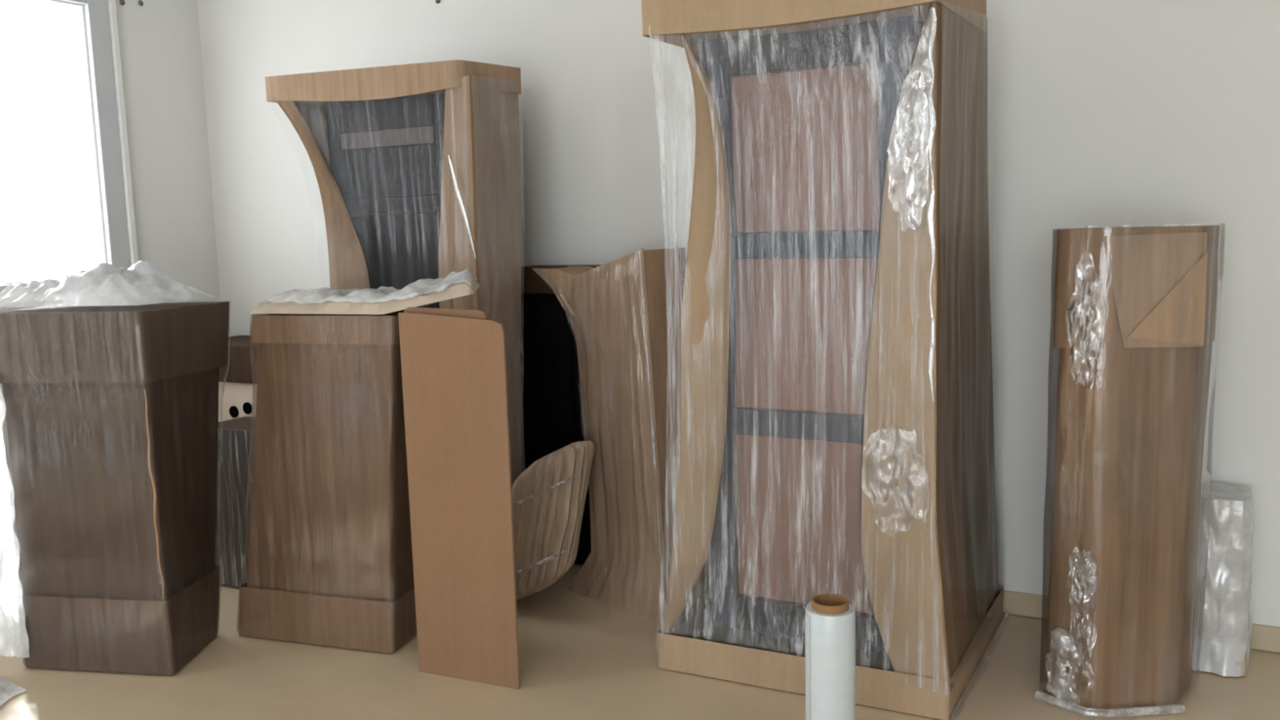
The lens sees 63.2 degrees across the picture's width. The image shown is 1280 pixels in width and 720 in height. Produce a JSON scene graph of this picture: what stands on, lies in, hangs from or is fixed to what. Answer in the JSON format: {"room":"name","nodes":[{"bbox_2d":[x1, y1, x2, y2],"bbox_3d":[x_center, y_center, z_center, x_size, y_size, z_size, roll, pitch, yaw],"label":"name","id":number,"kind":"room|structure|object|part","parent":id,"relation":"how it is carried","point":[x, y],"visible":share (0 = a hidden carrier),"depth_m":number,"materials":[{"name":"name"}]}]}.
{"room":"storage room","nodes":[
{"label":"storage room","id":0,"kind":"room"},
{"bbox_2d":[0,0,220,530],"bbox_3d":[-3.744,-0.223,1.877,0.200,2.750,7.050,2,8,28],"label":"wall","id":1,"kind":"structure","parent":0,"point":[160,43],"depth_m":4.64,"materials":[{"name":"paint"}]},
{"bbox_2d":[0,0,138,293],"bbox_3d":[-2.594,-0.870,3.903,0.200,1.308,1.368,2,8,28],"label":"window","id":2,"kind":"structure","parent":1,"relation":"in","point":[97,21],"depth_m":4.40,"materials":[{"name":"grey paint"}]},
{"bbox_3d":[-2.578,-0.264,3.982,0.200,0.035,1.236,2,8,28],"label":"sill","id":3,"kind":"part","parent":2,"relation":"part of","materials":[{"name":"white paint"}]},
{"bbox_3d":[-2.556,-0.287,3.968,0.040,0.012,1.112,2,8,28],"label":"sash","id":4,"kind":"part","parent":2,"relation":"part of","materials":[{"name":"white paint"}]},
{"bbox_3d":[-2.585,-1.397,3.822,0.040,0.012,1.112,2,8,28],"label":"sash","id":5,"kind":"part","parent":2,"relation":"part of","materials":[{"name":"white paint"}]},
{"bbox_3d":[-2.564,-1.445,3.804,0.040,0.092,1.136,2,8,28],"label":"casing","id":6,"kind":"part","parent":2,"relation":"part of","materials":[{"name":"grey paint"}]},
{"bbox_3d":[-2.309,-0.913,4.387,0.040,1.132,0.012,2,8,28],"label":"sash","id":7,"kind":"part","parent":2,"relation":"part of","materials":[{"name":"white paint"}]},
{"bbox_3d":[-2.263,-0.933,4.417,0.042,1.282,0.092,2,8,28],"label":"casing","id":8,"kind":"part","parent":2,"relation":"part of","materials":[{"name":"grey paint"}]},
{"bbox_2d":[120,0,124,4],"bbox_3d":[-2.213,-1.531,4.450,0.013,0.024,0.023,2,8,28],"label":"screw","id":9,"kind":"object","parent":1,"relation":"attached to","point":[122,2],"visible":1,"depth_m":4.45,"materials":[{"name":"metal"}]},
{"bbox_2d":[137,0,143,5],"bbox_3d":[-2.172,-1.554,4.527,0.013,0.024,0.023,2,8,28],"label":"screw","id":10,"kind":"object","parent":1,"relation":"attached to","point":[140,2],"visible":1,"depth_m":4.52,"materials":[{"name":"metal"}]},
{"bbox_2d":[0,563,1279,719],"bbox_3d":[-0.837,1.312,0.550,6.693,0.100,7.450,2,8,28],"label":"floor","id":11,"kind":"structure","parent":0,"point":[581,657],"depth_m":2.98,"materials":[{"name":"tile"}]},
{"bbox_2d":[0,675,26,706],"bbox_3d":[-2.064,0.939,3.025,0.782,0.050,0.326,4,9,37],"label":"film","id":12,"kind":"object","parent":11,"relation":"on","point":[8,689],"visible":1,"depth_m":3.02,"materials":[{"name":"white plastic"}]},
{"bbox_2d":[0,300,231,675],"bbox_3d":[-1.653,0.379,3.237,0.686,1.090,0.403,0,8,8],"label":"parcel","id":13,"kind":"object","parent":11,"relation":"on","point":[108,415],"visible":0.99,"depth_m":3.09,"materials":[{"name":"brown cardboard"}]},
{"bbox_2d":[0,260,216,306],"bbox_3d":[-1.649,-0.235,3.150,0.603,0.123,0.315,-1,7,6],"label":"plastic sheet","id":14,"kind":"object","parent":13,"relation":"on","point":[142,283],"visible":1,"depth_m":3.05,"materials":[{"name":"white plastic"}]},
{"bbox_2d":[22,564,219,675],"bbox_3d":[-1.631,0.803,3.287,0.543,0.230,0.340,0,8,10],"label":"tray","id":15,"kind":"object","parent":13,"relation":"on","point":[88,630],"depth_m":3.13,"materials":[{"name":"cardboard"}]},
{"bbox_2d":[214,416,251,587],"bbox_3d":[-1.442,0.533,3.908,0.346,0.600,0.258,2,8,28],"label":"parcel","id":16,"kind":"object","parent":11,"relation":"on","point":[233,480],"visible":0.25,"depth_m":3.83,"materials":[{"name":"grey plastic"}]},
{"bbox_2d":[214,555,244,587],"bbox_3d":[-1.437,0.771,3.938,0.335,0.115,0.245,2,8,28],"label":"tray","id":17,"kind":"object","parent":16,"relation":"on","point":[231,566],"depth_m":3.85,"materials":[{"name":"cardboard"}]},
{"bbox_2d":[217,335,257,422],"bbox_3d":[-1.666,0.322,4.660,0.640,0.820,0.335,2,8,28],"label":"cardboard box","id":18,"kind":"object","parent":16,"relation":"on","point":[237,400],"visible":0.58,"depth_m":4.49,"materials":[{"name":"beige cardboard"}]},
{"bbox_3d":[-1.674,-0.004,4.618,0.640,0.163,0.335,2,8,28],"label":"cardboard lid","id":19,"kind":"part","parent":18,"relation":"part of","materials":[{"name":"brown cardboard"}]},
{"bbox_2d":[235,306,436,653],"bbox_3d":[-0.982,0.365,3.362,0.680,1.050,0.306,1,8,18],"label":"parcel","id":20,"kind":"object","parent":11,"relation":"on","point":[328,561],"visible":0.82,"depth_m":3.23,"materials":[{"name":"brown cardboard"}]},
{"bbox_2d":[238,582,417,653],"bbox_3d":[-1.000,0.801,3.428,0.608,0.165,0.294,1,8,18],"label":"tray","id":21,"kind":"object","parent":20,"relation":"on","point":[377,622],"depth_m":3.28,"materials":[{"name":"cardboard"}]},
{"bbox_2d":[248,267,479,314],"bbox_3d":[-0.782,-0.219,3.220,0.791,0.126,0.360,1,8,19],"label":"sheet","id":22,"kind":"object","parent":20,"relation":"on","point":[382,300],"visible":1,"depth_m":3.09,"materials":[{"name":"white plastic"}]},
{"bbox_2d":[264,59,521,488],"bbox_3d":[-0.834,-0.125,3.920,0.964,1.869,0.472,2,8,28],"label":"tall cabinet","id":23,"kind":"object","parent":11,"relation":"on","point":[416,166],"visible":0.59,"depth_m":3.68,"materials":[{"name":"wood"}]},
{"bbox_3d":[-1.036,-0.130,4.091,0.070,1.750,0.330,2,8,28],"label":"post","id":24,"kind":"part","parent":23,"relation":"part of","materials":[{"name":"stone"}]},
{"bbox_3d":[-0.854,-0.913,3.835,0.430,0.140,0.250,2,8,28],"label":"rail","id":25,"kind":"part","parent":23,"relation":"part of","materials":[{"name":"stone"}]},
{"bbox_3d":[-0.853,-0.814,3.846,0.430,0.060,0.255,2,8,28],"label":"rail","id":26,"kind":"part","parent":23,"relation":"part of","materials":[{"name":"brown wood"}]},
{"bbox_3d":[-0.895,-0.682,3.776,0.430,0.180,0.020,2,8,28],"label":"panel","id":27,"kind":"part","parent":23,"relation":"part of","materials":[{"name":"stone"}]},
{"bbox_3d":[-0.845,-0.576,3.879,0.430,0.060,0.250,2,8,28],"label":"rail","id":28,"kind":"part","parent":23,"relation":"part of","materials":[{"name":"stone"}]},
{"bbox_3d":[-0.886,-0.340,3.821,0.430,0.390,0.020,2,8,28],"label":"panel","id":29,"kind":"part","parent":23,"relation":"part of","materials":[{"name":"stone"}]},
{"bbox_3d":[-0.598,-0.111,3.860,0.060,1.750,0.330,2,8,28],"label":"post","id":30,"kind":"part","parent":23,"relation":"part of","materials":[{"name":"wood"}]},
{"bbox_2d":[398,306,519,688],"bbox_3d":[-0.497,0.387,2.992,0.347,1.081,0.097,2,8,24],"label":"cardboard sheet","id":31,"kind":"object","parent":11,"relation":"on","point":[453,362],"visible":1,"depth_m":2.94,"materials":[{"name":"brown cardboard"}]},
{"bbox_2d":[511,440,594,600],"bbox_3d":[-0.327,0.550,3.516,0.392,0.588,0.222,2,8,28],"label":"chair backrest","id":32,"kind":"object","parent":11,"relation":"on","point":[548,497],"visible":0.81,"depth_m":3.41,"materials":[{"name":"brown wood"}]},
{"bbox_2d":[520,264,602,564],"bbox_3d":[-0.215,0.212,3.975,0.485,1.140,0.167,2,8,28],"label":"base cabinet","id":33,"kind":"object","parent":11,"relation":"on","point":[552,404],"visible":0.26,"depth_m":3.94,"materials":[{"name":"black wood"}]},
{"bbox_3d":[-0.350,0.256,3.974,0.224,0.980,0.011,2,8,28],"label":"door","id":34,"kind":"part","parent":33,"relation":"part of","materials":[{"name":"black wood"}]},
{"bbox_3d":[-0.228,-0.303,3.908,0.485,0.100,0.167,2,8,28],"label":"cardboard lid","id":35,"kind":"part","parent":33,"relation":"part of","materials":[{"name":"brown cardboard"}]},
{"bbox_3d":[-0.148,0.265,3.868,0.222,0.980,0.011,2,8,28],"label":"door","id":36,"kind":"part","parent":33,"relation":"part of","materials":[{"name":"black wood"}]},
{"bbox_2d":[532,246,686,622],"bbox_3d":[-0.082,0.225,3.602,0.632,1.225,0.211,6,10,44],"label":"parcel","id":37,"kind":"object","parent":11,"relation":"on","point":[624,313],"visible":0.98,"depth_m":3.43,"materials":[{"name":"brown cardboard"}]},
{"bbox_2d":[641,0,1008,719],"bbox_3d":[0.599,-0.082,3.092,0.885,1.923,0.848,2,8,28],"label":"tall cabinet","id":38,"kind":"object","parent":11,"relation":"on","point":[836,434],"visible":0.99,"depth_m":2.85,"materials":[{"name":"brown wood"}]},
{"bbox_3d":[0.294,-0.073,3.120,0.080,1.720,0.285,2,8,28],"label":"post","id":39,"kind":"part","parent":38,"relation":"part of","materials":[{"name":"wood"}]},
{"bbox_3d":[0.516,0.168,3.025,0.420,0.075,0.265,2,8,28],"label":"rail","id":40,"kind":"part","parent":38,"relation":"part of","materials":[{"name":"grey stone"}]},
{"bbox_3d":[0.490,-0.855,2.891,0.420,0.120,0.265,2,8,28],"label":"rail","id":41,"kind":"part","parent":38,"relation":"part of","materials":[{"name":"stone"}]},
{"bbox_3d":[0.503,-0.331,2.959,0.420,0.073,0.265,2,8,28],"label":"rail","id":42,"kind":"part","parent":38,"relation":"part of","materials":[{"name":"grey stone"}]},
{"bbox_3d":[0.449,-0.569,2.838,0.420,0.432,0.018,2,8,28],"label":"panel","id":43,"kind":"part","parent":38,"relation":"part of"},
{"bbox_3d":[0.476,0.461,2.972,0.420,0.490,0.018,2,8,28],"label":"panel","id":44,"kind":"part","parent":38,"relation":"part of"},
{"bbox_3d":[0.463,-0.069,2.903,0.420,0.430,0.018,2,8,28],"label":"panel","id":45,"kind":"part","parent":38,"relation":"part of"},
{"bbox_3d":[0.531,0.741,3.099,0.420,0.100,0.265,2,8,28],"label":"rail","id":46,"kind":"part","parent":38,"relation":"part of","materials":[{"name":"metal"}]},
{"bbox_2d":[657,584,1003,719],"bbox_3d":[0.614,0.817,3.213,0.850,0.109,0.813,2,8,28],"label":"tray","id":47,"kind":"object","parent":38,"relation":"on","point":[734,650],"depth_m":2.95,"materials":[{"name":"beige cardboard"}]},
{"bbox_3d":[0.736,-0.054,2.887,0.080,1.720,0.285,2,8,28],"label":"post","id":48,"kind":"part","parent":38,"relation":"part of","materials":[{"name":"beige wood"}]},
{"bbox_2d":[804,593,855,719],"bbox_3d":[0.409,0.756,2.235,0.106,0.499,0.106,2,8,28],"label":"roll","id":49,"kind":"object","parent":11,"relation":"on","point":[829,618],"visible":1,"depth_m":2.18,"materials":[{"name":"plastic"}]},
{"bbox_2d":[1035,223,1225,718],"bbox_3d":[1.289,0.284,2.755,0.356,1.269,0.418,4,9,38],"label":"parcel","id":50,"kind":"object","parent":11,"relation":"on","point":[1133,309],"visible":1,"depth_m":2.67,"materials":[{"name":"brown cardboard"}]},
{"bbox_2d":[1191,481,1254,676],"bbox_3d":[1.656,0.620,2.985,0.191,0.506,0.232,2,8,28],"label":"bundle","id":51,"kind":"object","parent":11,"relation":"on","point":[1227,626],"visible":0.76,"depth_m":2.89,"materials":[{"name":"plastic"}]},
{"bbox_2d":[197,0,1279,651],"bbox_3d":[0.817,-0.560,3.539,6.693,2.750,0.200,2,8,28],"label":"wall","id":52,"kind":"structure","parent":0,"point":[1101,113],"depth_m":3.31,"materials":[{"name":"paint"}]},
{"bbox_2d":[1002,590,1279,652],"bbox_3d":[0.802,0.776,3.619,6.293,0.074,0.012,2,8,28],"label":"baseboard","id":53,"kind":"structure","parent":52,"relation":"attached to","point":[1265,637],"depth_m":3.36,"materials":[{"name":"wood"}]}
]}

